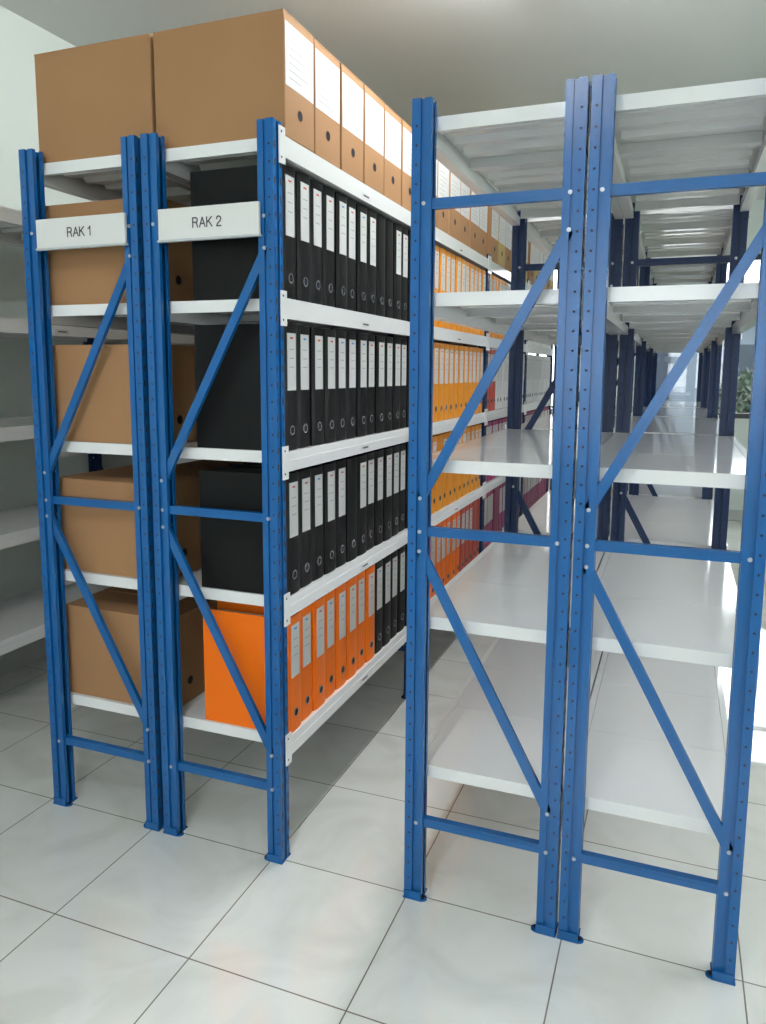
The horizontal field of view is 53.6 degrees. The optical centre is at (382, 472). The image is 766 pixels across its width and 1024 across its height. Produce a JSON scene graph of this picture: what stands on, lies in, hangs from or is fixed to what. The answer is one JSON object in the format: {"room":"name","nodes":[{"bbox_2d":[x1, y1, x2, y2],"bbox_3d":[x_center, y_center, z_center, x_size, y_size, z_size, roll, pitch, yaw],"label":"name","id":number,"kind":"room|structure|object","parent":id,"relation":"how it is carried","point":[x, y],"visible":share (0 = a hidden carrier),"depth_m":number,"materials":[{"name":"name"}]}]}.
{"room":"archive storage room","nodes":[
{"label":"archive storage room","id":0,"kind":"room"},
{"bbox_2d":[0,6,132,601],"bbox_3d":[-1.530,-0.550,3.441,0.120,2.740,9.400,3,8,21],"label":"wall","id":1,"kind":"structure","parent":0,"point":[21,39],"depth_m":3.20,"materials":[{"name":"paint"}]},
{"bbox_2d":[0,637,45,675],"bbox_3d":[-1.476,0.767,3.593,0.012,0.090,9.200,3,8,21],"label":"baseboard","id":2,"kind":"structure","parent":1,"relation":"attached to","point":[10,661],"depth_m":3.31,"materials":[{"name":"tile"}]},
{"bbox_2d":[0,520,765,1023],"bbox_3d":[0.674,0.983,2.786,4.820,0.100,9.400,3,8,21],"label":"floor","id":3,"kind":"structure","parent":0,"point":[106,917],"depth_m":1.88,"materials":[{"name":"tile"}]},
{"bbox_2d":[0,206,194,655],"bbox_3d":[-1.011,-0.189,4.040,0.393,1.872,5.549,3,8,21],"label":"storage rack","id":4,"kind":"object","parent":3,"relation":"on","point":[21,616],"visible":0.02,"depth_m":2.94,"materials":[{"name":"metal"}]},
{"bbox_2d":[18,135,204,831],"bbox_3d":[-0.018,-0.192,4.106,0.387,1.872,4.381,3,8,21],"label":"storage rack","id":5,"kind":"object","parent":3,"relation":"on","point":[112,177],"visible":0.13,"depth_m":2.10,"materials":[{"name":"metal"}]},
{"bbox_2d":[36,213,127,250],"bbox_3d":[-0.789,-0.627,1.976,0.296,0.080,0.013,3,8,21],"label":"sign","id":6,"kind":"object","parent":5,"relation":"attached to","point":[102,230],"visible":1,"depth_m":1.97,"materials":[{"name":"plastic"}]},
{"bbox_2d":[34,33,155,163],"bbox_3d":[-0.736,-0.987,2.069,0.380,0.285,0.161,3,8,21],"label":"box","id":7,"kind":"object","parent":5,"relation":"on","point":[90,97],"visible":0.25,"depth_m":1.99,"materials":[{"name":"cardboard"}]},
{"bbox_2d":[45,199,192,305],"bbox_3d":[-0.732,-0.603,2.118,0.380,0.270,0.161,3,8,21],"label":"box","id":8,"kind":"object","parent":5,"relation":"on","point":[84,275],"visible":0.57,"depth_m":2.07,"materials":[{"name":"cardboard"}]},
{"bbox_2d":[53,344,196,443],"bbox_3d":[-0.743,-0.228,2.172,0.380,0.270,0.161,3,8,21],"label":"box","id":9,"kind":"object","parent":5,"relation":"on","point":[103,414],"visible":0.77,"depth_m":2.11,"materials":[{"name":"cardboard"}]},
{"bbox_2d":[59,471,200,577],"bbox_3d":[-0.743,0.148,2.221,0.380,0.270,0.161,3,8,21],"label":"box","id":10,"kind":"object","parent":5,"relation":"on","point":[100,540],"visible":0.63,"depth_m":2.17,"materials":[{"name":"cardboard"}]},
{"bbox_2d":[66,590,204,705],"bbox_3d":[-0.738,0.524,2.269,0.380,0.270,0.161,3,8,21],"label":"box","id":11,"kind":"object","parent":5,"relation":"on","point":[93,671],"visible":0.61,"depth_m":2.22,"materials":[{"name":"cardboard"}]},
{"bbox_2d":[98,465,213,559],"bbox_3d":[-0.683,0.127,2.376,0.380,0.270,0.161,3,8,21],"label":"box","id":12,"kind":"object","parent":5,"relation":"on","point":[181,472],"visible":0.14,"depth_m":2.35,"materials":[{"name":"cardboard"}]},
{"bbox_2d":[104,586,216,609],"bbox_3d":[-0.679,0.503,2.424,0.380,0.270,0.161,3,8,21],"label":"box","id":13,"kind":"object","parent":5,"relation":"on","point":[212,604],"visible":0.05,"depth_m":2.36,"materials":[{"name":"cardboard"}]},
{"bbox_2d":[194,348,196,430],"bbox_3d":[-0.682,-0.248,2.326,0.380,0.270,0.161,3,8,21],"label":"box","id":14,"kind":"object","parent":5,"relation":"on","point":[194,348],"visible":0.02,"depth_m":2.18,"materials":[{"name":"cardboard"}]},
{"bbox_2d":[175,461,230,469],"bbox_3d":[-0.617,0.107,2.528,0.380,0.270,0.161,3,8,21],"label":"box","id":15,"kind":"object","parent":5,"relation":"on","point":[193,464],"visible":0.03,"depth_m":2.50,"materials":[{"name":"cardboard"}]},
{"bbox_2d":[196,459,242,463],"bbox_3d":[-0.556,0.087,2.683,0.380,0.270,0.161,3,8,21],"label":"box","id":16,"kind":"object","parent":5,"relation":"on","point":[202,460],"visible":0.02,"depth_m":2.61,"materials":[{"name":"cardboard"}]},
{"bbox_2d":[140,117,552,864],"bbox_3d":[0.351,-0.171,3.966,0.383,1.872,4.381,3,8,21],"label":"storage rack","id":17,"kind":"object","parent":3,"relation":"on","point":[271,149],"visible":0.34,"depth_m":1.99,"materials":[{"name":"metal"}]},
{"bbox_2d":[157,201,261,242],"bbox_3d":[-0.425,-0.607,1.837,0.292,0.080,0.013,3,8,21],"label":"sign","id":18,"kind":"object","parent":17,"relation":"attached to","point":[243,219],"visible":1,"depth_m":1.83,"materials":[{"name":"plastic"}]},
{"bbox_2d":[153,8,313,152],"bbox_3d":[-0.377,-0.966,1.933,0.372,0.285,0.161,3,8,21],"label":"box","id":19,"kind":"object","parent":17,"relation":"on","point":[214,80],"visible":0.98,"depth_m":1.86,"materials":[{"name":"cardboard"}]},
{"bbox_2d":[190,164,410,321],"bbox_3d":[-0.182,-0.656,2.355,0.269,0.318,1.013,3,8,21],"label":"binders","id":20,"kind":"object","parent":17,"relation":"on","point":[338,252],"visible":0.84,"depth_m":2.00,"materials":[{"name":"plastic"}]},
{"bbox_2d":[194,324,409,450],"bbox_3d":[-0.184,-0.280,2.405,0.269,0.318,1.013,3,8,21],"label":"binders","id":21,"kind":"object","parent":17,"relation":"on","point":[339,385],"visible":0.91,"depth_m":2.03,"materials":[{"name":"cardboard"}]},
{"bbox_2d":[199,442,408,595],"bbox_3d":[-0.187,0.096,2.455,0.269,0.318,1.013,3,8,21],"label":"binders","id":22,"kind":"object","parent":17,"relation":"on","point":[338,510],"visible":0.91,"depth_m":2.08,"materials":[{"name":"cardboard"}]},
{"bbox_2d":[203,543,407,732],"bbox_3d":[-0.189,0.471,2.506,0.269,0.318,1.013,3,8,21],"label":"binders","id":23,"kind":"object","parent":17,"relation":"on","point":[332,637],"visible":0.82,"depth_m":2.13,"materials":[{"name":"plastic"}]},
{"bbox_2d":[313,38,339,168],"bbox_3d":[-0.320,-0.987,2.088,0.372,0.285,0.161,3,8,21],"label":"box","id":24,"kind":"object","parent":17,"relation":"on","point":[326,66],"visible":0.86,"depth_m":2.02,"materials":[{"name":"cardboard"}]},
{"bbox_2d":[340,63,363,182],"bbox_3d":[-0.259,-1.007,2.243,0.372,0.285,0.161,3,8,21],"label":"box","id":25,"kind":"object","parent":17,"relation":"on","point":[351,87],"visible":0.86,"depth_m":2.16,"materials":[{"name":"cardboard"}]},
{"bbox_2d":[363,84,383,194],"bbox_3d":[-0.198,-1.027,2.397,0.372,0.285,0.161,3,8,21],"label":"box","id":26,"kind":"object","parent":17,"relation":"on","point":[373,106],"visible":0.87,"depth_m":2.32,"materials":[{"name":"cardboard"}]},
{"bbox_2d":[383,103,401,205],"bbox_3d":[-0.139,-1.048,2.552,0.372,0.285,0.161,3,8,21],"label":"box","id":27,"kind":"object","parent":17,"relation":"on","point":[392,121],"visible":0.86,"depth_m":2.48,"materials":[{"name":"cardboard"}]},
{"bbox_2d":[401,119,411,211],"bbox_3d":[-0.078,-1.068,2.707,0.372,0.285,0.161,3,8,21],"label":"box","id":28,"kind":"object","parent":17,"relation":"on","point":[406,130],"visible":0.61,"depth_m":2.60,"materials":[{"name":"cardboard"}]},
{"bbox_2d":[430,498,479,597],"bbox_3d":[0.201,0.340,3.507,0.268,0.318,1.013,3,8,21],"label":"binders","id":29,"kind":"object","parent":17,"relation":"on","point":[449,556],"visible":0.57,"depth_m":3.49,"materials":[{"name":"cardboard"}]},
{"bbox_2d":[431,424,481,513],"bbox_3d":[0.203,-0.036,3.457,0.267,0.318,1.013,3,8,21],"label":"binders","id":30,"kind":"object","parent":17,"relation":"on","point":[448,488],"visible":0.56,"depth_m":3.37,"materials":[{"name":"cardboard"}]},
{"bbox_2d":[433,342,482,421],"bbox_3d":[0.205,-0.412,3.407,0.268,0.318,1.013,3,8,21],"label":"binders","id":31,"kind":"object","parent":17,"relation":"on","point":[457,370],"visible":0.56,"depth_m":3.33,"materials":[{"name":"cardboard"}]},
{"bbox_2d":[434,245,485,335],"bbox_3d":[0.207,-0.787,3.357,0.268,0.318,1.013,3,8,21],"label":"binders","id":32,"kind":"object","parent":17,"relation":"on","point":[453,273],"visible":0.27,"depth_m":3.27,"materials":[{"name":"plastic"}]},
{"bbox_2d":[435,159,487,256],"bbox_3d":[0.160,-1.149,3.322,0.375,0.285,0.997,3,8,21],"label":"boxes","id":33,"kind":"object","parent":17,"relation":"on","point":[468,226],"visible":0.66,"depth_m":3.26,"materials":[{"name":"cardboard"}]},
{"bbox_2d":[489,274,510,339],"bbox_3d":[0.596,-0.919,4.359,0.268,0.318,1.013,3,8,21],"label":"binders","id":34,"kind":"object","parent":17,"relation":"on","point":[496,284],"visible":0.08,"depth_m":4.03,"materials":[{"name":"cardboard"}]},
{"bbox_2d":[483,477,520,549],"bbox_3d":[0.590,0.208,4.509,0.269,0.318,1.013,3,8,21],"label":"binders","id":35,"kind":"object","parent":17,"relation":"on","point":[494,509],"visible":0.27,"depth_m":4.23,"materials":[{"name":"cardboard"}]},
{"bbox_2d":[485,414,522,482],"bbox_3d":[0.592,-0.168,4.459,0.268,0.318,1.013,3,8,21],"label":"binders","id":36,"kind":"object","parent":17,"relation":"on","point":[496,425],"visible":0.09,"depth_m":4.14,"materials":[{"name":"plastic"}]},
{"bbox_2d":[487,350,524,410],"bbox_3d":[0.594,-0.543,4.409,0.269,0.318,1.013,3,8,21],"label":"binders","id":37,"kind":"object","parent":17,"relation":"on","point":[497,392],"visible":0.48,"depth_m":4.21,"materials":[{"name":"plastic"}]},
{"bbox_2d":[487,206,527,281],"bbox_3d":[0.550,-1.281,4.324,0.375,0.285,0.997,3,8,21],"label":"boxes","id":38,"kind":"object","parent":17,"relation":"on","point":[499,234],"visible":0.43,"depth_m":3.97,"materials":[{"name":"cardboard"}]},
{"bbox_2d":[522,477,545,514],"bbox_3d":[0.979,0.076,5.511,0.269,0.318,1.013,3,8,21],"label":"binders","id":39,"kind":"object","parent":17,"relation":"on","point":[534,489],"visible":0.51,"depth_m":5.39,"materials":[{"name":"cardboard"}]},
{"bbox_2d":[525,407,548,422],"bbox_3d":[0.982,-0.299,5.461,0.268,0.318,1.013,3,8,21],"label":"binders","id":40,"kind":"object","parent":17,"relation":"on","point":[545,412],"visible":0.1,"depth_m":5.26,"materials":[{"name":"cardboard"}]},
{"bbox_2d":[526,354,550,402],"bbox_3d":[0.984,-0.675,5.411,0.269,0.318,1.013,3,8,21],"label":"binders","id":41,"kind":"object","parent":17,"relation":"on","point":[538,367],"visible":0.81,"depth_m":5.29,"materials":[{"name":"cardboard"}]},
{"bbox_2d":[528,341,550,348],"bbox_3d":[0.986,-1.051,5.361,0.269,0.318,1.013,3,8,21],"label":"binders","id":42,"kind":"object","parent":17,"relation":"on","point":[530,342],"visible":0.02,"depth_m":5.32,"materials":[{"name":"cardboard"}]},
{"bbox_2d":[527,241,553,288],"bbox_3d":[0.939,-1.412,5.326,0.373,0.285,0.997,3,8,21],"label":"boxes","id":43,"kind":"object","parent":17,"relation":"on","point":[535,256],"visible":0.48,"depth_m":4.97,"materials":[{"name":"cardboard"}]},
{"bbox_2d":[403,76,639,937],"bbox_3d":[1.016,-0.133,3.712,0.378,1.872,4.381,3,8,21],"label":"storage rack","id":44,"kind":"object","parent":3,"relation":"on","point":[504,730],"visible":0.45,"depth_m":1.78,"materials":[{"name":"metal"}]},
{"bbox_2d":[557,73,765,985],"bbox_3d":[1.367,-0.113,3.578,0.379,1.872,4.381,3,8,21],"label":"storage rack","id":45,"kind":"object","parent":3,"relation":"on","point":[655,741],"visible":1,"depth_m":1.74,"materials":[{"name":"metal"}]},
{"bbox_2d":[0,0,765,199],"bbox_3d":[0.691,-1.832,2.409,4.820,0.100,9.400,3,8,21],"label":"ceiling","id":46,"kind":"structure","parent":0,"point":[469,56],"depth_m":3.30,"materials":[{"name":"paint"}]},
{"bbox_2d":[548,199,764,510],"bbox_3d":[2.357,-0.991,6.909,4.820,2.740,0.120,3,8,21],"label":"wall","id":47,"kind":"structure","parent":0,"point":[755,222],"depth_m":6.62,"materials":[{"name":"paint"}]},
{"bbox_2d":[696,254,760,418],"bbox_3d":[3.068,-1.179,6.608,1.600,1.400,0.060,3,8,21],"label":"frame","id":48,"kind":"object","parent":47,"relation":"attached to","point":[737,415],"visible":0.02,"depth_m":6.63,"materials":[{"name":"paint"}]},
{"bbox_2d":[728,510,742,520],"bbox_3d":[2.326,0.330,7.024,4.596,0.090,0.012,3,8,21],"label":"baseboard","id":49,"kind":"structure","parent":47,"relation":"attached to","point":[733,514],"depth_m":6.71,"materials":[{"name":"tile"}]},
{"label":"outside","id":50,"kind":"structure","parent":0,"visible":0},
{"bbox_3d":[1.070,1.097,2.971,28.000,0.130,34.000,3,8,21],"label":"ground","id":51,"kind":"structure","parent":50,"visible":0},
{"bbox_2d":[579,325,755,409],"bbox_3d":[5.215,-1.320,11.797,4.400,2.370,2.500,3,8,21],"label":"neighbouring building","id":52,"kind":"structure","parent":51,"relation":"on","point":[685,388],"depth_m":11.06,"materials":[{"name":"tile"}]},
{"bbox_2d":[718,363,752,412],"bbox_3d":[5.427,-0.970,7.928,3.664,2.662,1.384,3,8,21],"label":"hedge","id":53,"kind":"object","parent":51,"relation":"on","point":[744,383],"visible":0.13,"depth_m":8.14,"materials":[{"name":"green plant"}]}
]}

